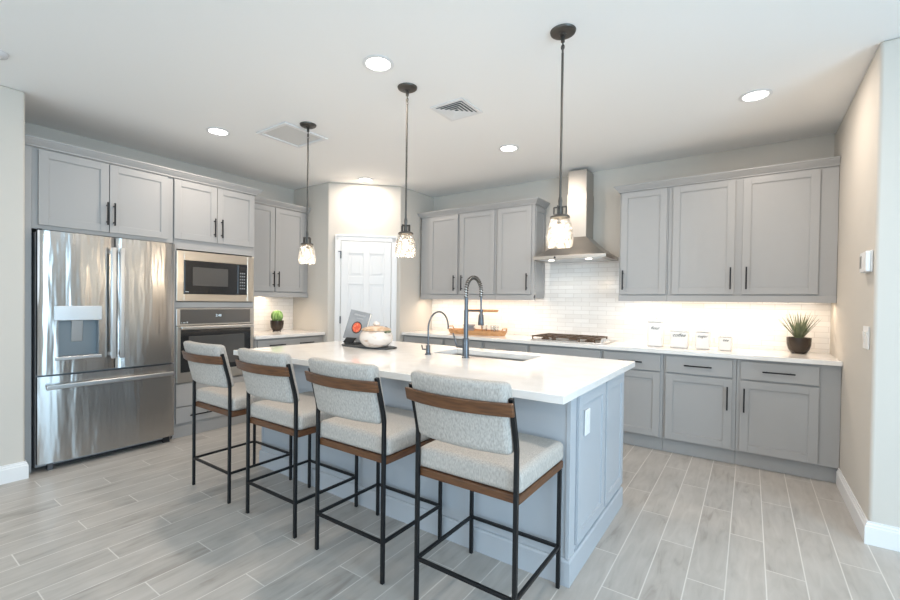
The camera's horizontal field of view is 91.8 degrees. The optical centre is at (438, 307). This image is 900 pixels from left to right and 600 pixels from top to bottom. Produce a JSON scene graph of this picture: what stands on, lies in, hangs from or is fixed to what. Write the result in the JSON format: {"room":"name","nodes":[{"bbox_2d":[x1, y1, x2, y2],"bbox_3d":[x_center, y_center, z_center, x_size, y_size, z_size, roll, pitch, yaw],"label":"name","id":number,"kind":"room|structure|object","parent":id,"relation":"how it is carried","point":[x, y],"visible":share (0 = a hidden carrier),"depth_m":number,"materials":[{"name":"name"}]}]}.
{"room":"kitchen","nodes":[
{"label":"kitchen","id":0,"kind":"room"},
{"bbox_2d":[0,85,24,465],"bbox_3d":[-4.851,-0.149,1.198,0.910,2.744,5.310,1,1,36],"label":"wall","id":1,"kind":"structure","parent":0,"point":[12,101],"depth_m":3.04,"materials":[{"name":"beige paint"}]},
{"bbox_2d":[0,460,28,484],"bbox_3d":[-4.506,1.168,0.966,0.066,0.125,5.326,1,1,36],"label":"baseboard","id":2,"kind":"structure","parent":1,"relation":"attached to","point":[9,473],"depth_m":3.05,"materials":[{"name":"white paint"}]},
{"bbox_2d":[25,122,293,330],"bbox_3d":[-2.764,-0.167,4.672,0.100,2.744,2.810,1,1,36],"label":"wall","id":3,"kind":"structure","parent":0,"point":[270,191],"depth_m":4.41,"materials":[{"name":"beige paint"}]},
{"bbox_2d":[254,297,292,330],"bbox_3d":[-2.200,0.064,5.376,0.008,0.465,0.930,1,1,36],"label":"wall tiles","id":4,"kind":"structure","parent":3,"relation":"attached to","point":[264,307],"depth_m":5.47,"materials":[{"name":"white tile"}]},
{"bbox_2d":[254,203,307,297],"bbox_3d":[-2.043,-0.656,5.261,0.366,1.070,0.922,1,1,36],"label":"upper cabinet","id":5,"kind":"object","parent":3,"relation":"attached to","point":[279,233],"visible":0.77,"depth_m":5.20,"materials":[{"name":"grey paint"}]},
{"bbox_2d":[293,182,433,341],"bbox_3d":[-1.019,-0.161,5.979,1.420,2.744,1.425,1,1,36],"label":"wall","id":6,"kind":"structure","parent":0,"point":[336,208],"depth_m":5.47,"materials":[{"name":"beige paint"}]},
{"bbox_2d":[334,234,396,340],"bbox_3d":[-0.904,0.167,5.392,0.758,2.105,0.079,1,1,-10],"label":"door","id":7,"kind":"structure","parent":6,"relation":"in","point":[365,272],"depth_m":5.41,"materials":[{"name":"white paint"}]},
{"bbox_2d":[0,0,899,197],"bbox_3d":[-0.649,-1.512,0.765,8.200,0.100,9.700,1,1,36],"label":"ceiling","id":8,"kind":"structure","parent":0,"point":[645,81],"depth_m":2.81,"materials":[{"name":"white paint"}]},
{"bbox_2d":[0,50,8,59],"bbox_3d":[-2.615,-1.493,2.582,0.100,0.033,0.100,1,1,36],"label":"smoke detector","id":9,"kind":"object","parent":8,"relation":"attached to","point":[3,55],"visible":1,"depth_m":2.58,"materials":[{"name":"grey plastic"}]},
{"bbox_2d":[206,127,229,135],"bbox_3d":[-1.902,-1.511,3.756,0.190,0.008,0.190,1,1,36],"label":"recessed light","id":10,"kind":"object","parent":8,"relation":"in","point":[213,130],"visible":1,"depth_m":3.75,"materials":[{"name":"white paint"}]},
{"bbox_2d":[256,122,327,147],"bbox_3d":[-1.284,-1.502,3.825,0.410,0.013,0.440,1,1,36],"label":"attic access panel","id":11,"kind":"object","parent":8,"relation":"attached to","point":[287,133],"visible":1,"depth_m":3.81,"materials":[{"name":"white paint"}]},
{"bbox_2d":[298,121,316,263],"bbox_3d":[-1.084,-0.931,3.598,0.140,1.143,0.140,1,1,36],"label":"pendant light","id":12,"kind":"object","parent":8,"relation":"hanging from","point":[307,125],"visible":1,"depth_m":3.59,"materials":[{"name":"clear glass"}]},
{"bbox_2d":[305,238,308,249],"bbox_3d":[-1.089,-0.524,3.603,0.028,0.095,0.028,1,1,36],"label":"socket","id":13,"kind":"object","parent":12,"relation":"attached to","point":[307,239],"depth_m":3.59,"materials":[{"name":"brown metal"}]},
{"bbox_2d":[357,177,372,181],"bbox_3d":[-0.874,-1.517,5.191,0.190,0.008,0.190,1,1,36],"label":"recessed light","id":14,"kind":"object","parent":8,"relation":"in","point":[362,179],"visible":1,"depth_m":5.18,"materials":[{"name":"white"}]},
{"bbox_2d":[362,55,393,71],"bbox_3d":[-0.368,-1.478,2.648,0.190,0.008,0.190,1,1,36],"label":"recessed light","id":15,"kind":"object","parent":8,"relation":"in","point":[376,63],"visible":1,"depth_m":2.65,"materials":[{"name":"white plastic"}]},
{"bbox_2d":[395,82,416,257],"bbox_3d":[-0.219,-0.912,2.949,0.140,1.143,0.140,1,1,36],"label":"pendant light","id":16,"kind":"object","parent":8,"relation":"hanging from","point":[407,88],"visible":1,"depth_m":2.94,"materials":[{"name":"white"}]},
{"bbox_2d":[404,225,407,239],"bbox_3d":[-0.225,-0.505,2.955,0.028,0.095,0.028,1,1,36],"label":"socket","id":17,"kind":"object","parent":16,"relation":"attached to","point":[405,226],"depth_m":2.94,"materials":[{"name":"brown metal"}]},
{"bbox_2d":[430,97,482,120],"bbox_3d":[0.134,-1.477,3.273,0.290,0.012,0.290,1,1,36],"label":"ceiling vent","id":18,"kind":"object","parent":8,"relation":"in","point":[459,108],"visible":1,"depth_m":3.26,"materials":[{"name":"white metal"}]},
{"bbox_2d":[499,145,518,151],"bbox_3d":[0.654,-1.483,4.074,0.190,0.008,0.190,1,1,36],"label":"recessed light","id":19,"kind":"object","parent":8,"relation":"in","point":[505,148],"visible":1,"depth_m":4.08,"materials":[{"name":"white"}]},
{"bbox_2d":[546,23,575,247],"bbox_3d":[0.652,-0.893,2.321,0.140,1.143,0.140,1,1,36],"label":"pendant light","id":20,"kind":"object","parent":8,"relation":"hanging from","point":[562,32],"visible":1,"depth_m":2.31,"materials":[{"name":"white"}]},
{"bbox_2d":[557,207,562,224],"bbox_3d":[0.647,-0.486,2.326,0.028,0.095,0.028,1,1,36],"label":"socket","id":21,"kind":"object","parent":20,"relation":"attached to","point":[560,210],"depth_m":2.31,"materials":[{"name":"brown metal"}]},
{"bbox_2d":[739,89,772,101],"bbox_3d":[2.173,-1.450,2.989,0.190,0.008,0.190,1,1,36],"label":"recessed light","id":22,"kind":"object","parent":8,"relation":"in","point":[755,95],"visible":1,"depth_m":2.99,"materials":[{"name":"white plastic"}]},
{"bbox_2d":[0,422,899,599],"bbox_3d":[-0.685,1.321,0.802,8.200,0.080,9.700,1,1,36],"label":"floor","id":23,"kind":"structure","parent":0,"point":[131,523],"depth_m":2.35,"materials":[{"name":"grey tile"}]},
{"bbox_2d":[25,145,172,472],"bbox_3d":[-2.956,0.015,3.741,0.672,2.397,1.006,1,1,36],"label":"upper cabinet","id":24,"kind":"object","parent":23,"relation":"on","point":[67,193],"visible":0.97,"depth_m":3.44,"materials":[{"name":"grey paint"}]},
{"bbox_2d":[25,134,310,213],"bbox_3d":[-2.307,-1.214,4.328,0.356,0.062,2.739,1,1,36],"label":"crown molding","id":25,"kind":"structure","parent":24,"relation":"on","point":[30,140],"depth_m":3.79,"materials":[{"name":"grey paint"}]},
{"bbox_2d":[31,228,174,469],"bbox_3d":[-2.898,0.315,3.726,0.739,1.799,0.932,1,1,36],"label":"refrigerator","id":26,"kind":"object","parent":23,"relation":"on","point":[103,308],"visible":1,"depth_m":3.46,"materials":[{"name":"grey metal"}]},
{"bbox_2d":[170,178,254,438],"bbox_3d":[-2.429,0.013,4.479,0.672,2.397,0.800,1,1,36],"label":"tall cabinet","id":27,"kind":"object","parent":23,"relation":"on","point":[206,219],"visible":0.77,"depth_m":4.22,"materials":[{"name":"grey paint"}]},
{"bbox_2d":[175,308,253,382],"bbox_3d":[-2.358,0.353,4.427,0.530,0.692,0.756,1,1,36],"label":"wall oven","id":28,"kind":"object","parent":27,"relation":"in","point":[232,328],"visible":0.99,"depth_m":4.26,"materials":[{"name":"silver metal"}]},
{"bbox_2d":[176,250,253,301],"bbox_3d":[-2.307,-0.292,4.391,0.332,0.470,0.762,1,1,36],"label":"microwave","id":29,"kind":"object","parent":27,"relation":"in","point":[200,276],"visible":1,"depth_m":4.26,"materials":[{"name":"silver metal"}]},
{"bbox_2d":[182,341,292,503],"bbox_3d":[-1.411,0.737,3.041,0.492,1.011,0.603,1,1,36],"label":"bar stool","id":30,"kind":"object","parent":23,"relation":"on","point":[209,365],"visible":0.85,"depth_m":2.83,"materials":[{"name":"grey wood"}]},
{"bbox_2d":[183,341,233,387],"bbox_3d":[-1.530,0.372,2.863,0.443,0.280,0.156,1,1,36],"label":"cushion","id":31,"kind":"object","parent":30,"relation":"on","point":[205,367],"depth_m":2.76,"materials":[{"name":"grey fabric"}]},
{"bbox_2d":[196,381,265,410],"bbox_3d":[-1.370,0.611,3.094,0.490,0.102,0.470,1,1,36],"label":"seat cushion","id":32,"kind":"object","parent":30,"relation":"on","point":[213,398],"depth_m":2.89,"materials":[{"name":"grey fabric"}]},
{"bbox_2d":[254,335,322,347],"bbox_3d":[-1.935,0.774,5.191,0.676,0.869,0.920,1,1,36],"label":"base cabinet","id":33,"kind":"object","parent":23,"relation":"on","point":[258,343],"visible":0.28,"depth_m":4.96,"materials":[{"name":"grey paint"}]},
{"bbox_2d":[254,329,324,338],"bbox_3d":[-1.933,0.320,5.187,0.650,0.035,0.924,1,1,36],"label":"countertop","id":34,"kind":"structure","parent":33,"relation":"on","point":[284,333],"depth_m":5.07,"materials":[{"name":"white stone"}]},
{"bbox_2d":[270,310,283,331],"bbox_3d":[-1.960,0.171,5.279,0.156,0.264,0.156,1,1,36],"label":"potted cactus","id":35,"kind":"object","parent":34,"relation":"on","point":[276,324],"visible":1,"depth_m":5.23,"materials":[{"name":"green plant"}]},
{"bbox_2d":[270,320,283,330],"bbox_3d":[-1.961,0.226,5.280,0.156,0.128,0.156,1,1,36],"label":"pot","id":36,"kind":"object","parent":35,"relation":"attached to","point":[276,325],"depth_m":5.22,"materials":[{"name":"brown ceramic"}]},
{"bbox_2d":[235,348,357,538],"bbox_3d":[-0.864,0.749,2.650,0.492,1.011,0.603,1,1,36],"label":"bar stool","id":37,"kind":"object","parent":23,"relation":"on","point":[270,376],"visible":0.84,"depth_m":2.45,"materials":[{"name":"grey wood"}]},
{"bbox_2d":[238,348,299,402],"bbox_3d":[-0.983,0.384,2.472,0.443,0.280,0.156,1,1,36],"label":"cushion","id":38,"kind":"object","parent":37,"relation":"on","point":[264,374],"depth_m":2.38,"materials":[{"name":"grey fabric"}]},
{"bbox_2d":[250,391,335,429],"bbox_3d":[-0.824,0.623,2.703,0.490,0.102,0.470,1,1,36],"label":"seat cushion","id":39,"kind":"object","parent":37,"relation":"on","point":[277,415],"depth_m":2.51,"materials":[{"name":"grey fabric"}]},
{"bbox_2d":[304,357,441,584],"bbox_3d":[-0.338,0.760,2.274,0.492,1.011,0.603,1,1,36],"label":"bar stool","id":40,"kind":"object","parent":23,"relation":"on","point":[363,426],"visible":0.88,"depth_m":2.09,"materials":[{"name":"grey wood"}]},
{"bbox_2d":[308,357,386,423],"bbox_3d":[-0.457,0.396,2.096,0.443,0.280,0.156,1,1,36],"label":"cushion","id":41,"kind":"object","parent":40,"relation":"on","point":[346,390],"depth_m":2.01,"materials":[{"name":"grey fabric"}]},
{"bbox_2d":[320,406,428,454],"bbox_3d":[-0.297,0.634,2.327,0.490,0.102,0.470,1,1,36],"label":"seat cushion","id":42,"kind":"object","parent":40,"relation":"on","point":[399,438],"depth_m":2.14,"materials":[{"name":"grey fabric"}]},
{"bbox_2d":[404,335,444,344],"bbox_3d":[-0.036,0.793,5.610,0.637,0.869,0.668,1,1,36],"label":"base cabinet","id":43,"kind":"object","parent":23,"relation":"on","point":[407,338],"visible":0.07,"depth_m":5.35,"materials":[{"name":"grey paint"}]},
{"bbox_2d":[401,330,842,365],"bbox_3d":[1.400,0.370,4.591,4.142,0.035,0.653,1,1,36],"label":"countertop","id":44,"kind":"structure","parent":43,"relation":"on","point":[736,353],"depth_m":3.86,"materials":[{"name":"white stone"}]},
{"bbox_2d":[448,309,506,335],"bbox_3d":[0.462,0.179,5.324,0.810,0.302,0.330,1,1,36],"label":"tiered tray","id":45,"kind":"object","parent":44,"relation":"on","point":[484,332],"visible":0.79,"depth_m":5.17,"materials":[{"name":"brown wood"}]},
{"bbox_2d":[468,309,498,311],"bbox_3d":[0.525,0.043,5.279,0.430,0.028,0.260,1,1,36],"label":"tray","id":46,"kind":"object","parent":45,"relation":"on","point":[484,310],"depth_m":5.14,"materials":[{"name":"brown wood"}]},
{"bbox_2d":[531,333,615,344],"bbox_3d":[1.416,0.328,4.591,0.750,0.048,0.485,1,1,36],"label":"gas cooktop","id":47,"kind":"object","parent":44,"relation":"in","point":[589,339],"visible":1,"depth_m":4.50,"materials":[{"name":"silver metal"}]},
{"bbox_2d":[647,318,664,346],"bbox_3d":[2.051,0.233,4.114,0.128,0.267,0.130,1,1,36],"label":"canister","id":48,"kind":"object","parent":44,"relation":"on","point":[656,327],"visible":1,"depth_m":4.07,"materials":[{"name":"white ceramic"}]},
{"bbox_2d":[670,328,689,347],"bbox_3d":[2.212,0.281,3.999,0.146,0.178,0.148,1,1,36],"label":"canister","id":49,"kind":"object","parent":44,"relation":"on","point":[679,338],"visible":1,"depth_m":3.94,"materials":[{"name":"white ceramic"}]},
{"bbox_2d":[695,329,710,349],"bbox_3d":[2.360,0.282,3.894,0.112,0.181,0.114,1,1,36],"label":"canister","id":50,"kind":"object","parent":44,"relation":"on","point":[702,337],"visible":1,"depth_m":3.85,"materials":[{"name":"white ceramic"}]},
{"bbox_2d":[718,334,732,350],"bbox_3d":[2.498,0.305,3.795,0.100,0.143,0.102,1,1,36],"label":"canister","id":51,"kind":"object","parent":44,"relation":"on","point":[725,343],"visible":1,"depth_m":3.76,"materials":[{"name":"white ceramic"}]},
{"bbox_2d":[779,311,820,353],"bbox_3d":[2.995,0.208,3.621,0.290,0.354,0.292,1,1,36],"label":"potted plant","id":52,"kind":"object","parent":44,"relation":"on","point":[798,344],"visible":1,"depth_m":3.58,"materials":[{"name":"green plant"}]},
{"bbox_2d":[259,354,623,587],"bbox_3d":[-0.091,0.825,3.128,2.463,0.867,1.066,1,1,36],"label":"kitchen island","id":53,"kind":"object","parent":23,"relation":"on","point":[592,470],"visible":0.27,"depth_m":2.31,"materials":[{"name":"grey paint"}]},
{"bbox_2d":[233,341,634,404],"bbox_3d":[-0.117,0.370,3.172,2.596,0.038,1.410,1,1,36],"label":"island countertop","id":54,"kind":"structure","parent":53,"relation":"on","point":[550,378],"depth_m":2.74,"materials":[{"name":"white stone"}]},
{"bbox_2d":[342,344,396,349],"bbox_3d":[-0.598,0.331,3.695,0.549,0.014,0.228,1,1,36],"label":"serving board","id":55,"kind":"object","parent":54,"relation":"on","point":[346,345],"visible":0.68,"depth_m":3.60,"materials":[{"name":"stone"}]},
{"bbox_2d":[343,337,361,344],"bbox_3d":[-0.743,0.292,3.824,0.164,0.058,0.113,1,1,36],"label":"book stand","id":56,"kind":"object","parent":55,"relation":"on","point":[349,340],"visible":0.89,"depth_m":3.78,"materials":[{"name":"metal"}]},
{"bbox_2d":[343,309,371,341],"bbox_3d":[-0.722,0.168,3.863,0.254,0.294,0.091,1,1,28],"label":"cookbook","id":57,"kind":"object","parent":56,"relation":"on","point":[357,320],"visible":0.92,"depth_m":3.85,"materials":[{"name":"white paper"}]},
{"bbox_2d":[352,321,361,332],"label":"picture","id":58,"kind":"object","parent":57,"relation":"attached to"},
{"bbox_2d":[359,322,392,347],"bbox_3d":[-0.514,0.224,3.588,0.274,0.206,0.274,1,1,-9],"label":"lidded pot","id":59,"kind":"object","parent":55,"relation":"on","point":[376,336],"visible":1,"depth_m":3.49,"materials":[{"name":"beige ceramic"}]},
{"bbox_2d":[359,331,392,347],"bbox_3d":[-0.515,0.259,3.589,0.274,0.134,0.274,1,1,36],"label":"bowl","id":60,"kind":"object","parent":59,"relation":"attached to","point":[373,339],"depth_m":3.48,"materials":[{"name":"beige ceramic"}]},
{"bbox_2d":[421,311,448,354],"bbox_3d":[-0.020,0.189,3.329,0.079,0.321,0.292,1,1,36],"label":"tap","id":61,"kind":"object","parent":54,"relation":"on","point":[427,349],"visible":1,"depth_m":3.22,"materials":[{"name":"grey metal"}]},
{"bbox_2d":[452,275,483,357],"bbox_3d":[0.218,0.063,3.165,0.138,0.584,0.259,1,1,36],"label":"kitchen faucet","id":62,"kind":"object","parent":54,"relation":"on","point":[465,343],"visible":1,"depth_m":3.05,"materials":[{"name":"grey metal"}]},
{"bbox_2d":[452,353,525,360],"bbox_3d":[0.350,0.496,3.276,0.766,0.203,0.371,1,1,36],"label":"sink","id":63,"kind":"object","parent":54,"relation":"in","point":[456,353],"visible":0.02,"depth_m":3.44,"materials":[{"name":"silver metal"}]},
{"bbox_2d":[584,408,589,435],"bbox_3d":[0.739,0.570,2.163,0.009,0.125,0.076,1,1,36],"label":"power outlet","id":64,"kind":"object","parent":53,"relation":"attached to","point":[587,412],"visible":1,"depth_m":2.15,"materials":[{"name":"white paint"}]},
{"bbox_2d":[445,338,483,348],"bbox_3d":[0.444,0.803,5.267,0.538,0.869,0.668,1,1,36],"label":"base cabinet","id":65,"kind":"object","parent":23,"relation":"on","point":[448,341],"visible":0.02,"depth_m":4.97,"materials":[{"name":"grey paint"}]},
{"bbox_2d":[405,370,562,599],"bbox_3d":[0.200,0.772,1.890,0.492,1.011,0.603,1,1,36],"label":"bar stool","id":66,"kind":"object","parent":23,"relation":"on","point":[478,446],"visible":1,"depth_m":1.71,"materials":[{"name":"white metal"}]},
{"bbox_2d":[411,370,513,454],"bbox_3d":[0.081,0.407,1.712,0.443,0.280,0.156,1,1,36],"label":"cushion","id":67,"kind":"object","parent":66,"relation":"on","point":[469,413],"depth_m":1.64,"materials":[{"name":"grey fabric"}]},
{"bbox_2d":[420,432,562,492],"bbox_3d":[0.240,0.646,1.943,0.490,0.102,0.470,1,1,36],"label":"seat cushion","id":68,"kind":"object","parent":66,"relation":"on","point":[540,457],"depth_m":1.77,"materials":[{"name":"grey fabric"}]},
{"bbox_2d":[484,341,528,358],"bbox_3d":[0.882,0.813,4.954,0.536,0.869,0.668,1,1,36],"label":"base cabinet","id":69,"kind":"object","parent":23,"relation":"on","point":[520,347],"visible":0.15,"depth_m":4.70,"materials":[{"name":"grey paint"}]},
{"bbox_2d":[529,344,602,358],"bbox_3d":[1.406,0.824,4.580,0.748,0.869,0.668,1,1,36],"label":"base cabinet","id":70,"kind":"object","parent":23,"relation":"on","point":[533,348],"visible":0.02,"depth_m":4.32,"materials":[{"name":"grey paint"}]},
{"bbox_2d":[603,349,663,449],"bbox_3d":[1.922,0.836,4.211,0.515,0.869,0.668,1,1,36],"label":"base cabinet","id":71,"kind":"object","parent":23,"relation":"on","point":[643,383],"visible":0.46,"depth_m":3.92,"materials":[{"name":"grey paint"}]},
{"bbox_2d":[662,354,736,463],"bbox_3d":[2.348,0.845,3.907,0.530,0.869,0.668,1,1,36],"label":"base cabinet","id":72,"kind":"object","parent":23,"relation":"on","point":[699,419],"visible":0.98,"depth_m":3.66,"materials":[{"name":"grey paint"}]},
{"bbox_2d":[735,359,841,482],"bbox_3d":[2.820,0.855,3.570,0.626,0.869,0.668,1,1,36],"label":"base cabinet","id":73,"kind":"object","parent":23,"relation":"on","point":[788,414],"visible":1,"depth_m":3.33,"materials":[{"name":"grey paint"}]},
{"bbox_2d":[434,133,835,352],"bbox_3d":[1.670,-0.113,4.872,4.250,2.744,0.100,1,1,36],"label":"wall","id":74,"kind":"structure","parent":0,"point":[607,200],"depth_m":4.63,"materials":[{"name":"beige paint"}]},
{"bbox_2d":[420,209,496,299],"bbox_3d":[0.294,-0.630,5.560,1.123,1.070,0.358,1,1,36],"label":"upper cabinet","id":75,"kind":"object","parent":74,"relation":"attached to","point":[455,248],"visible":0.98,"depth_m":5.42,"materials":[{"name":"grey paint"}]},
{"bbox_2d":[417,197,549,218],"bbox_3d":[0.496,-1.192,5.415,1.707,0.062,0.354,1,1,36],"label":"crown molding","id":76,"kind":"structure","parent":74,"relation":"attached to","point":[538,201],"depth_m":5.16,"materials":[{"name":"grey paint"}]},
{"bbox_2d":[496,204,545,299],"bbox_3d":[0.948,-0.616,5.093,0.480,1.070,0.358,1,1,36],"label":"upper cabinet","id":77,"kind":"object","parent":74,"relation":"attached to","point":[520,229],"visible":1,"depth_m":4.97,"materials":[{"name":"grey paint"}]},
{"bbox_2d":[533,169,617,263],"bbox_3d":[1.463,-0.973,4.638,0.750,0.968,0.497,1,1,36],"label":"range hood","id":78,"kind":"object","parent":74,"relation":"attached to","point":[580,198],"visible":0.99,"depth_m":4.61,"materials":[{"name":"grey metal"}]},
{"bbox_2d":[432,257,830,352],"bbox_3d":[1.599,-0.095,4.856,4.147,0.893,0.008,1,1,36],"label":"wall tiles","id":79,"kind":"structure","parent":74,"relation":"attached to","point":[580,298],"depth_m":4.66,"materials":[{"name":"white tile"}]},
{"bbox_2d":[618,187,668,300],"bbox_3d":[2.045,-0.592,4.309,0.429,1.070,0.358,1,1,36],"label":"upper cabinet","id":80,"kind":"object","parent":74,"relation":"attached to","point":[644,215],"visible":0.98,"depth_m":4.19,"materials":[{"name":"grey paint"}]},
{"bbox_2d":[667,166,839,302],"bbox_3d":[2.702,-0.578,3.839,1.183,1.070,0.358,1,1,36],"label":"upper cabinet","id":81,"kind":"object","parent":74,"relation":"attached to","point":[771,237],"visible":1,"depth_m":3.68,"materials":[{"name":"grey paint"}]},
{"bbox_2d":[614,156,840,194],"bbox_3d":[2.512,-1.148,3.975,1.666,0.062,0.354,1,1,36],"label":"crown molding","id":82,"kind":"structure","parent":81,"relation":"on","point":[829,161],"depth_m":3.75,"materials":[{"name":"grey paint"}]},
{"bbox_2d":[829,38,899,526],"bbox_3d":[3.900,-0.052,2.317,2.550,2.744,1.665,1,1,36],"label":"wall","id":83,"kind":"structure","parent":0,"point":[867,138],"depth_m":2.42,"materials":[{"name":"beige paint"}]},
{"bbox_2d":[859,250,872,273],"bbox_3d":[2.437,-0.257,2.486,0.032,0.123,0.180,1,1,36],"label":"thermostat","id":84,"kind":"object","parent":83,"relation":"attached to","point":[866,258],"visible":1,"depth_m":2.42,"materials":[{"name":"white plastic"}]},
{"bbox_2d":[862,326,869,349],"bbox_3d":[2.449,0.174,2.501,0.013,0.130,0.140,1,1,36],"label":"light switch","id":85,"kind":"object","parent":83,"relation":"attached to","point":[866,330],"visible":1,"depth_m":2.47,"materials":[{"name":"white paint"}]},
{"bbox_2d":[836,468,899,551],"bbox_3d":[3.618,1.258,2.080,2.446,0.125,0.976,1,1,36],"label":"baseboard","id":86,"kind":"structure","parent":83,"relation":"attached to","point":[885,536],"depth_m":2.39,"materials":[{"name":"white paint"}]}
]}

